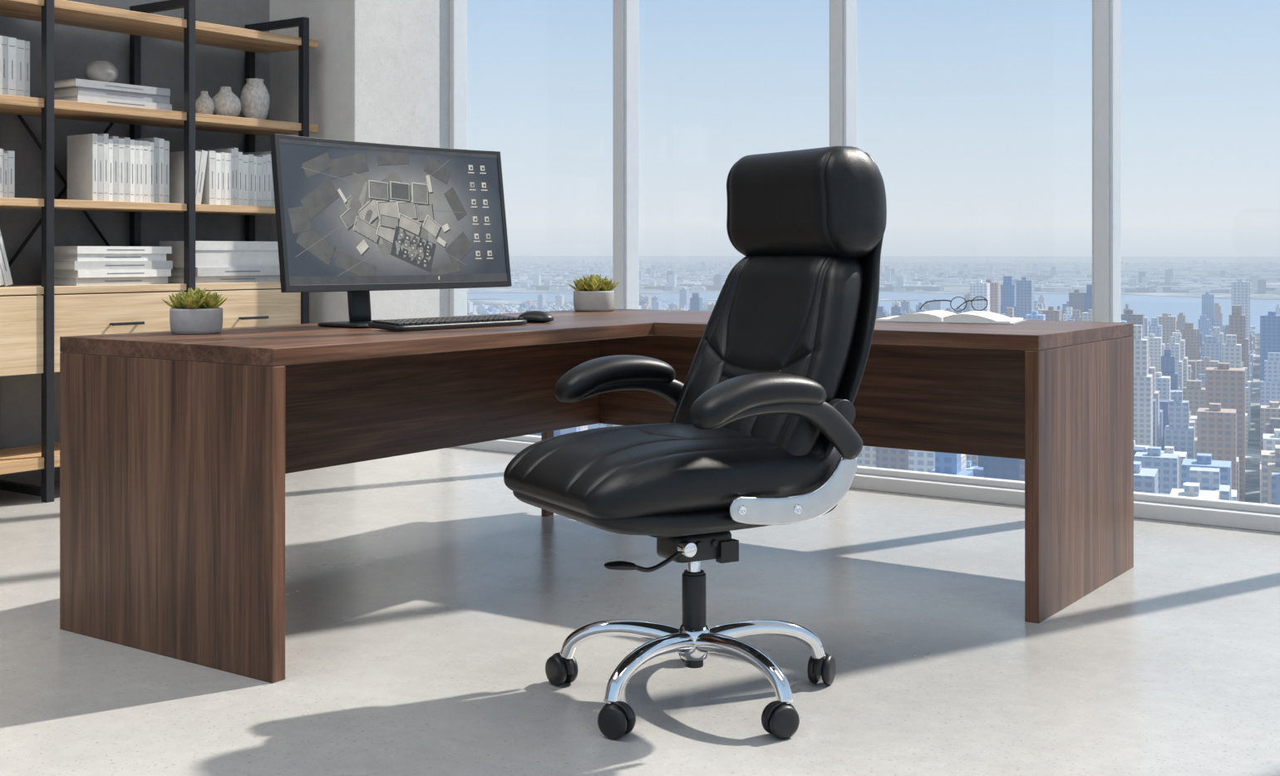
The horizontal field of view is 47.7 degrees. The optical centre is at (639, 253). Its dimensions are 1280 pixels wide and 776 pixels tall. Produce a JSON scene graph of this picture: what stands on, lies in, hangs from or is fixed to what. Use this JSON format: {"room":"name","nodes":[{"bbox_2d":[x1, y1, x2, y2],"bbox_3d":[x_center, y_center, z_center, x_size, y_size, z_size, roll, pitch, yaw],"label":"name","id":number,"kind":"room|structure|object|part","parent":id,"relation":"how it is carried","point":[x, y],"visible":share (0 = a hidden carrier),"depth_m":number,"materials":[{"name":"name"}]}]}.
{"room":"office","nodes":[
{"label":"office","id":0,"kind":"room"},
{"bbox_2d":[0,0,269,485],"bbox_3d":[-4.460,-1.337,3.428,0.200,4.600,10.460,0,0,35],"label":"wall","id":1,"kind":"structure","parent":0,"point":[75,47],"depth_m":6.24,"materials":[{"name":"grey paint"}]},
{"bbox_2d":[269,0,449,323],"bbox_3d":[-1.341,-1.337,7.163,0.590,4.600,0.760,0,0,35],"label":"wall column","id":2,"kind":"structure","parent":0,"point":[379,70],"depth_m":6.88,"materials":[{"name":"paint"}]},
{"bbox_2d":[0,447,1279,775],"bbox_3d":[-0.235,1.088,0.447,10.900,0.250,10.460,0,0,35],"label":"floor","id":3,"kind":"structure","parent":0,"point":[427,603],"depth_m":3.44,"materials":[{"name":"concrete"}]},
{"bbox_2d":[0,0,318,502],"bbox_3d":[-2.453,-0.062,5.697,0.424,2.050,2.787,0,0,35],"label":"bookshelf","id":4,"kind":"object","parent":3,"relation":"on","point":[33,318],"visible":0.7,"depth_m":5.94,"materials":[{"name":"beige wood"}]},
{"bbox_2d":[0,230,13,286],"bbox_3d":[-2.535,-0.014,5.514,0.201,0.282,0.190,0,0,35],"label":"leaning books","id":5,"kind":"object","parent":4,"relation":"on","point":[5,274],"visible":1,"depth_m":5.50,"materials":[{"name":"paper"}]},
{"bbox_2d":[0,148,14,197],"bbox_3d":[-2.608,-0.305,5.416,0.207,0.188,0.445,0,0,35],"label":"upright books","id":6,"kind":"object","parent":4,"relation":"on","point":[7,158],"visible":0.99,"depth_m":5.52,"materials":[{"name":"paper"}]},
{"bbox_2d":[0,35,29,97],"bbox_3d":[-2.575,-0.729,5.463,0.208,0.260,0.459,0,0,35],"label":"upright books","id":7,"kind":"object","parent":4,"relation":"on","point":[14,53],"visible":0.92,"depth_m":5.54,"materials":[{"name":"paper"}]},
{"bbox_3d":[-2.497,0.296,5.346,0.036,0.334,0.622,0,0,35],"label":"drawer","id":8,"kind":"part","parent":4,"relation":"part of","materials":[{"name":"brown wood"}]},
{"bbox_3d":[-2.449,-0.062,5.715,0.410,2.050,0.034,0,0,35],"label":"post frame","id":9,"kind":"part","parent":4,"relation":"part of","materials":[{"name":"black metal"}]},
{"bbox_2d":[54,78,172,110],"bbox_3d":[-2.202,-0.647,5.993,0.227,0.096,0.454,0,0,35],"label":"stacked books","id":10,"kind":"object","parent":4,"relation":"on","point":[71,90],"visible":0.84,"depth_m":5.88,"materials":[{"name":"paper"}]},
{"bbox_2d":[83,59,118,82],"bbox_3d":[-2.221,-0.744,5.960,0.132,0.098,0.132,0,0,35],"label":"decorative piece","id":11,"kind":"object","parent":10,"relation":"on","point":[100,71],"visible":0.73,"depth_m":5.91,"materials":[{"name":"grey stone"}]},
{"bbox_2d":[54,246,172,285],"bbox_3d":[-2.201,0.050,5.998,0.232,0.158,0.463,0,0,35],"label":"stacked books","id":12,"kind":"object","parent":4,"relation":"on","point":[73,265],"visible":0.88,"depth_m":5.88,"materials":[{"name":"paper"}]},
{"bbox_2d":[67,133,169,202],"bbox_3d":[-2.180,-0.348,6.024,0.210,0.274,0.366,0,0,35],"label":"upright books","id":13,"kind":"object","parent":4,"relation":"on","point":[101,167],"visible":0.92,"depth_m":5.91,"materials":[{"name":"paper"}]},
{"bbox_3d":[-2.117,0.296,5.885,0.036,0.334,0.626,0,0,35],"label":"drawer","id":14,"kind":"part","parent":4,"relation":"part of","materials":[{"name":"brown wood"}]},
{"bbox_3d":[-2.085,0.285,5.875,0.028,0.012,0.150,0,0,35],"label":"drawer handle","id":15,"kind":"part","parent":4,"relation":"part of","materials":[{"name":"black metal"}]},
{"bbox_3d":[-2.067,-0.062,6.255,0.410,2.050,0.034,0,0,35],"label":"post frame","id":16,"kind":"part","parent":4,"relation":"part of","materials":[{"name":"black metal"}]},
{"bbox_2d":[169,149,207,204],"bbox_3d":[-1.986,-0.325,6.292,0.201,0.245,0.102,0,0,35],"label":"leaning books","id":17,"kind":"object","parent":4,"relation":"on","point":[176,158],"visible":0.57,"depth_m":6.25,"materials":[{"name":"paper"}]},
{"bbox_2d":[195,91,214,114],"bbox_3d":[-1.919,-0.656,6.371,0.084,0.115,0.084,0,0,35],"label":"ceramic vase","id":18,"kind":"object","parent":4,"relation":"on","point":[204,104],"visible":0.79,"depth_m":6.34,"materials":[{"name":"grey ceramic"}]},
{"bbox_2d":[159,241,280,283],"bbox_3d":[-1.867,0.037,6.481,0.241,0.183,0.509,0,0,35],"label":"stacked books","id":19,"kind":"object","parent":4,"relation":"on","point":[216,262],"visible":0.71,"depth_m":6.36,"materials":[{"name":"paper"}]},
{"bbox_2d":[211,86,241,117],"bbox_3d":[-1.852,-0.671,6.465,0.136,0.145,0.136,0,0,35],"label":"ceramic vase","id":20,"kind":"object","parent":4,"relation":"on","point":[226,103],"visible":0.83,"depth_m":6.42,"materials":[{"name":"grey ceramic"}]},
{"bbox_2d":[201,147,275,206],"bbox_3d":[-1.833,-0.339,6.515,0.209,0.256,0.424,0,0,35],"label":"upright books","id":21,"kind":"object","parent":4,"relation":"on","point":[232,177],"visible":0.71,"depth_m":6.41,"materials":[{"name":"paper"}]},
{"bbox_3d":[-1.743,0.296,6.414,0.036,0.334,0.597,0,0,35],"label":"drawer","id":22,"kind":"part","parent":4,"relation":"part of","materials":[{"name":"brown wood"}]},
{"bbox_3d":[-1.711,0.285,6.404,0.028,0.012,0.150,0,0,35],"label":"drawer handle","id":23,"kind":"part","parent":4,"relation":"part of","materials":[{"name":"black metal"}]},
{"bbox_2d":[240,78,270,119],"bbox_3d":[-1.757,-0.697,6.600,0.132,0.195,0.132,0,0,35],"label":"ceramic vase","id":24,"kind":"object","parent":4,"relation":"on","point":[254,96],"visible":0.91,"depth_m":6.55,"materials":[{"name":"grey ceramic"}]},
{"bbox_3d":[-1.702,-0.062,6.773,0.410,2.050,0.034,0,0,35],"label":"post frame","id":25,"kind":"part","parent":4,"relation":"part of","materials":[{"name":"black metal"}]},
{"bbox_2d":[59,308,1133,683],"bbox_3d":[0.014,0.588,4.071,2.030,0.750,2.330,0,0,35],"label":"office desk","id":26,"kind":"object","parent":3,"relation":"on","point":[177,451],"visible":0.87,"depth_m":3.82,"materials":[{"name":"brown wood"}]},
{"bbox_3d":[-1.143,0.608,3.486,0.813,0.710,0.038,0,0,35],"label":"panel","id":27,"kind":"part","parent":26,"relation":"part of","materials":[{"name":"brown wood"}]},
{"bbox_2d":[161,287,227,334],"bbox_3d":[-1.183,0.152,3.863,0.156,0.122,0.151,0,0,35],"label":"potted succulent","id":28,"kind":"object","parent":26,"relation":"on","point":[196,312],"visible":1,"depth_m":3.81,"materials":[{"name":"green plant"}]},
{"bbox_2d":[169,307,222,334],"bbox_3d":[-1.183,0.179,3.857,0.136,0.067,0.136,0,0,35],"label":"pot","id":29,"kind":"object","parent":28,"relation":"attached to","point":[185,321],"depth_m":3.80,"materials":[{"name":"ceramic"}]},
{"bbox_2d":[270,133,511,328],"bbox_3d":[-0.759,-0.055,4.288,0.210,0.537,0.870,0,0,39],"label":"computer monitor","id":30,"kind":"object","parent":26,"relation":"on","point":[356,219],"visible":0.96,"depth_m":4.22,"materials":[{"name":"black plastic"}]},
{"bbox_3d":[-0.785,0.451,4.634,0.025,0.394,2.252,0,0,35],"label":"modesty panel","id":31,"kind":"part","parent":26,"relation":"part of","materials":[{"name":"brown wood"}]},
{"bbox_2d":[368,315,526,331],"bbox_3d":[-0.544,0.199,4.147,0.132,0.027,0.500,0,0,40],"label":"keyboard","id":32,"kind":"object","parent":26,"relation":"on","point":[431,323],"visible":1,"depth_m":4.08,"materials":[{"name":"black plastic"}]},
{"bbox_2d":[518,310,553,322],"bbox_3d":[-0.321,0.195,4.455,0.116,0.036,0.065,0,0,25],"label":"computer mouse","id":33,"kind":"object","parent":26,"relation":"on","point":[531,316],"visible":0.88,"depth_m":4.43,"materials":[{"name":"black plastic"}]},
{"bbox_3d":[-0.339,0.608,5.309,0.024,0.710,0.045,0,0,35],"label":"corner leg","id":34,"kind":"part","parent":26,"relation":"part of","materials":[{"name":"brown wood"}]},
{"bbox_2d":[567,274,618,311],"bbox_3d":[-0.168,0.145,5.350,0.169,0.136,0.168,0,0,35],"label":"potted succulent","id":35,"kind":"object","parent":26,"relation":"on","point":[593,293],"visible":1,"depth_m":5.29,"materials":[{"name":"green plant"}]},
{"bbox_2d":[573,290,615,311],"bbox_3d":[-0.170,0.175,5.345,0.152,0.075,0.152,0,0,35],"label":"pot","id":36,"kind":"object","parent":35,"relation":"attached to","point":[583,301],"depth_m":5.28,"materials":[{"name":"ceramic"}]},
{"bbox_2d":[875,310,1027,324],"bbox_3d":[0.974,0.198,4.538,0.430,0.030,0.280,0,0,23],"label":"open book","id":37,"kind":"object","parent":26,"relation":"on","point":[935,316],"visible":1,"depth_m":4.44,"materials":[{"name":"paper"}]},
{"bbox_2d":[919,295,987,311],"bbox_3d":[0.986,0.156,4.548,0.162,0.046,0.152,0,0,-27],"label":"eyeglasses","id":38,"kind":"object","parent":37,"relation":"on","point":[973,299],"visible":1,"depth_m":4.49,"materials":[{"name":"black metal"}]},
{"bbox_2d":[503,146,886,739],"bbox_3d":[0.129,0.365,3.137,0.753,1.195,0.683,0,0,-30],"label":"office chair","id":39,"kind":"object","parent":3,"relation":"on","point":[760,432],"visible":1,"depth_m":3.06,"materials":[{"name":"black leather"}]},
{"bbox_3d":[-0.037,0.855,3.178,0.300,0.101,0.042,0,0,17],"label":"leg","id":40,"kind":"part","parent":39,"relation":"part of","materials":[{"name":"silver metal"}]},
{"bbox_3d":[0.017,0.642,2.999,0.211,0.036,0.037,0,0,-36],"label":"height lever","id":41,"kind":"part","parent":39,"relation":"part of","materials":[{"name":"black plastic"}]},
{"bbox_3d":[0.024,0.855,2.998,0.042,0.101,0.300,0,0,35],"label":"leg","id":42,"kind":"part","parent":39,"relation":"part of","materials":[{"name":"silver metal"}]},
{"bbox_2d":[503,423,841,520],"bbox_3d":[0.067,0.452,3.101,0.610,0.147,0.524,0,0,-30],"label":"seat cushion","id":43,"kind":"object","parent":39,"relation":"on","point":[663,471],"depth_m":2.91,"materials":[{"name":"black leather"}]},
{"bbox_3d":[0.069,0.526,3.103,0.588,0.077,0.500,0,0,-30],"label":"seat","id":44,"kind":"part","parent":39,"relation":"part of","materials":[{"name":"black leather"}]},
{"bbox_3d":[0.210,0.855,2.998,0.042,0.101,0.300,0,0,-35],"label":"leg","id":45,"kind":"part","parent":39,"relation":"part of","materials":[{"name":"silver metal"}]},
{"bbox_2d":[669,254,862,456],"bbox_3d":[0.284,0.233,3.227,0.285,0.476,0.507,0,0,-30],"label":"cushion","id":46,"kind":"object","parent":39,"relation":"on","point":[801,315],"depth_m":3.12,"materials":[{"name":"black leather"}]},
{"bbox_3d":[0.271,0.855,3.178,0.300,0.101,0.042,0,0,-17],"label":"leg","id":47,"kind":"part","parent":39,"relation":"part of","materials":[{"name":"silver metal"}]},
{"bbox_2d":[455,438,1279,532],"bbox_3d":[3.141,0.935,4.392,9.930,0.055,0.120,0,0,35],"label":"trim","id":48,"kind":"structure","parent":3,"relation":"on","point":[1142,509],"depth_m":5.56,"materials":[{"name":"paint"}]},
{"bbox_2d":[449,0,541,442],"bbox_3d":[-0.509,-1.365,6.955,1.010,4.545,0.100,0,0,35],"label":"window frame","id":49,"kind":"structure","parent":48,"relation":"on","point":[458,8],"depth_m":7.22,"materials":[{"name":"paint"}]},
{"bbox_2d":[612,0,639,426],"bbox_3d":[0.353,-1.365,6.338,1.110,4.545,0.115,0,0,35],"label":"window frame","id":50,"kind":"structure","parent":48,"relation":"on","point":[625,12],"depth_m":6.59,"materials":[{"name":"paint"}]},
{"bbox_2d":[829,0,1024,489],"bbox_3d":[1.252,-1.365,5.704,1.090,4.545,0.115,0,0,35],"label":"window frame","id":51,"kind":"structure","parent":48,"relation":"on","point":[843,13],"depth_m":5.95,"materials":[{"name":"paint"}]},
{"bbox_2d":[1092,0,1279,514],"bbox_3d":[2.143,-1.365,5.076,1.090,4.545,0.115,0,0,35],"label":"window frame","id":52,"kind":"structure","parent":48,"relation":"on","point":[1106,14],"depth_m":5.32,"materials":[{"name":"paint"}]},
{"label":"outside","id":53,"kind":"structure","parent":0,"visible":0},
{"bbox_2d":[467,256,1279,334],"bbox_3d":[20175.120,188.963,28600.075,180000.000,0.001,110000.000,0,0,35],"label":"river","id":54,"kind":"structure","parent":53,"point":[1152,306],"depth_m":5923.76,"materials":[{"name":"blue liquid"}]},
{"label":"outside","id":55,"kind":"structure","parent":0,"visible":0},
{"bbox_2d":[467,256,1279,503],"bbox_3d":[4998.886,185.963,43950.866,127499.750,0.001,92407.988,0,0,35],"label":"ground","id":56,"kind":"structure","parent":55,"point":[1252,458],"depth_m":8883.94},
{"bbox_2d":[467,259,1279,505],"bbox_3d":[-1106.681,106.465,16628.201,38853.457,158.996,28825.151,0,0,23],"label":"city buildings","id":57,"kind":"structure","parent":56,"relation":"on","point":[1193,387],"depth_m":1578.09}
]}

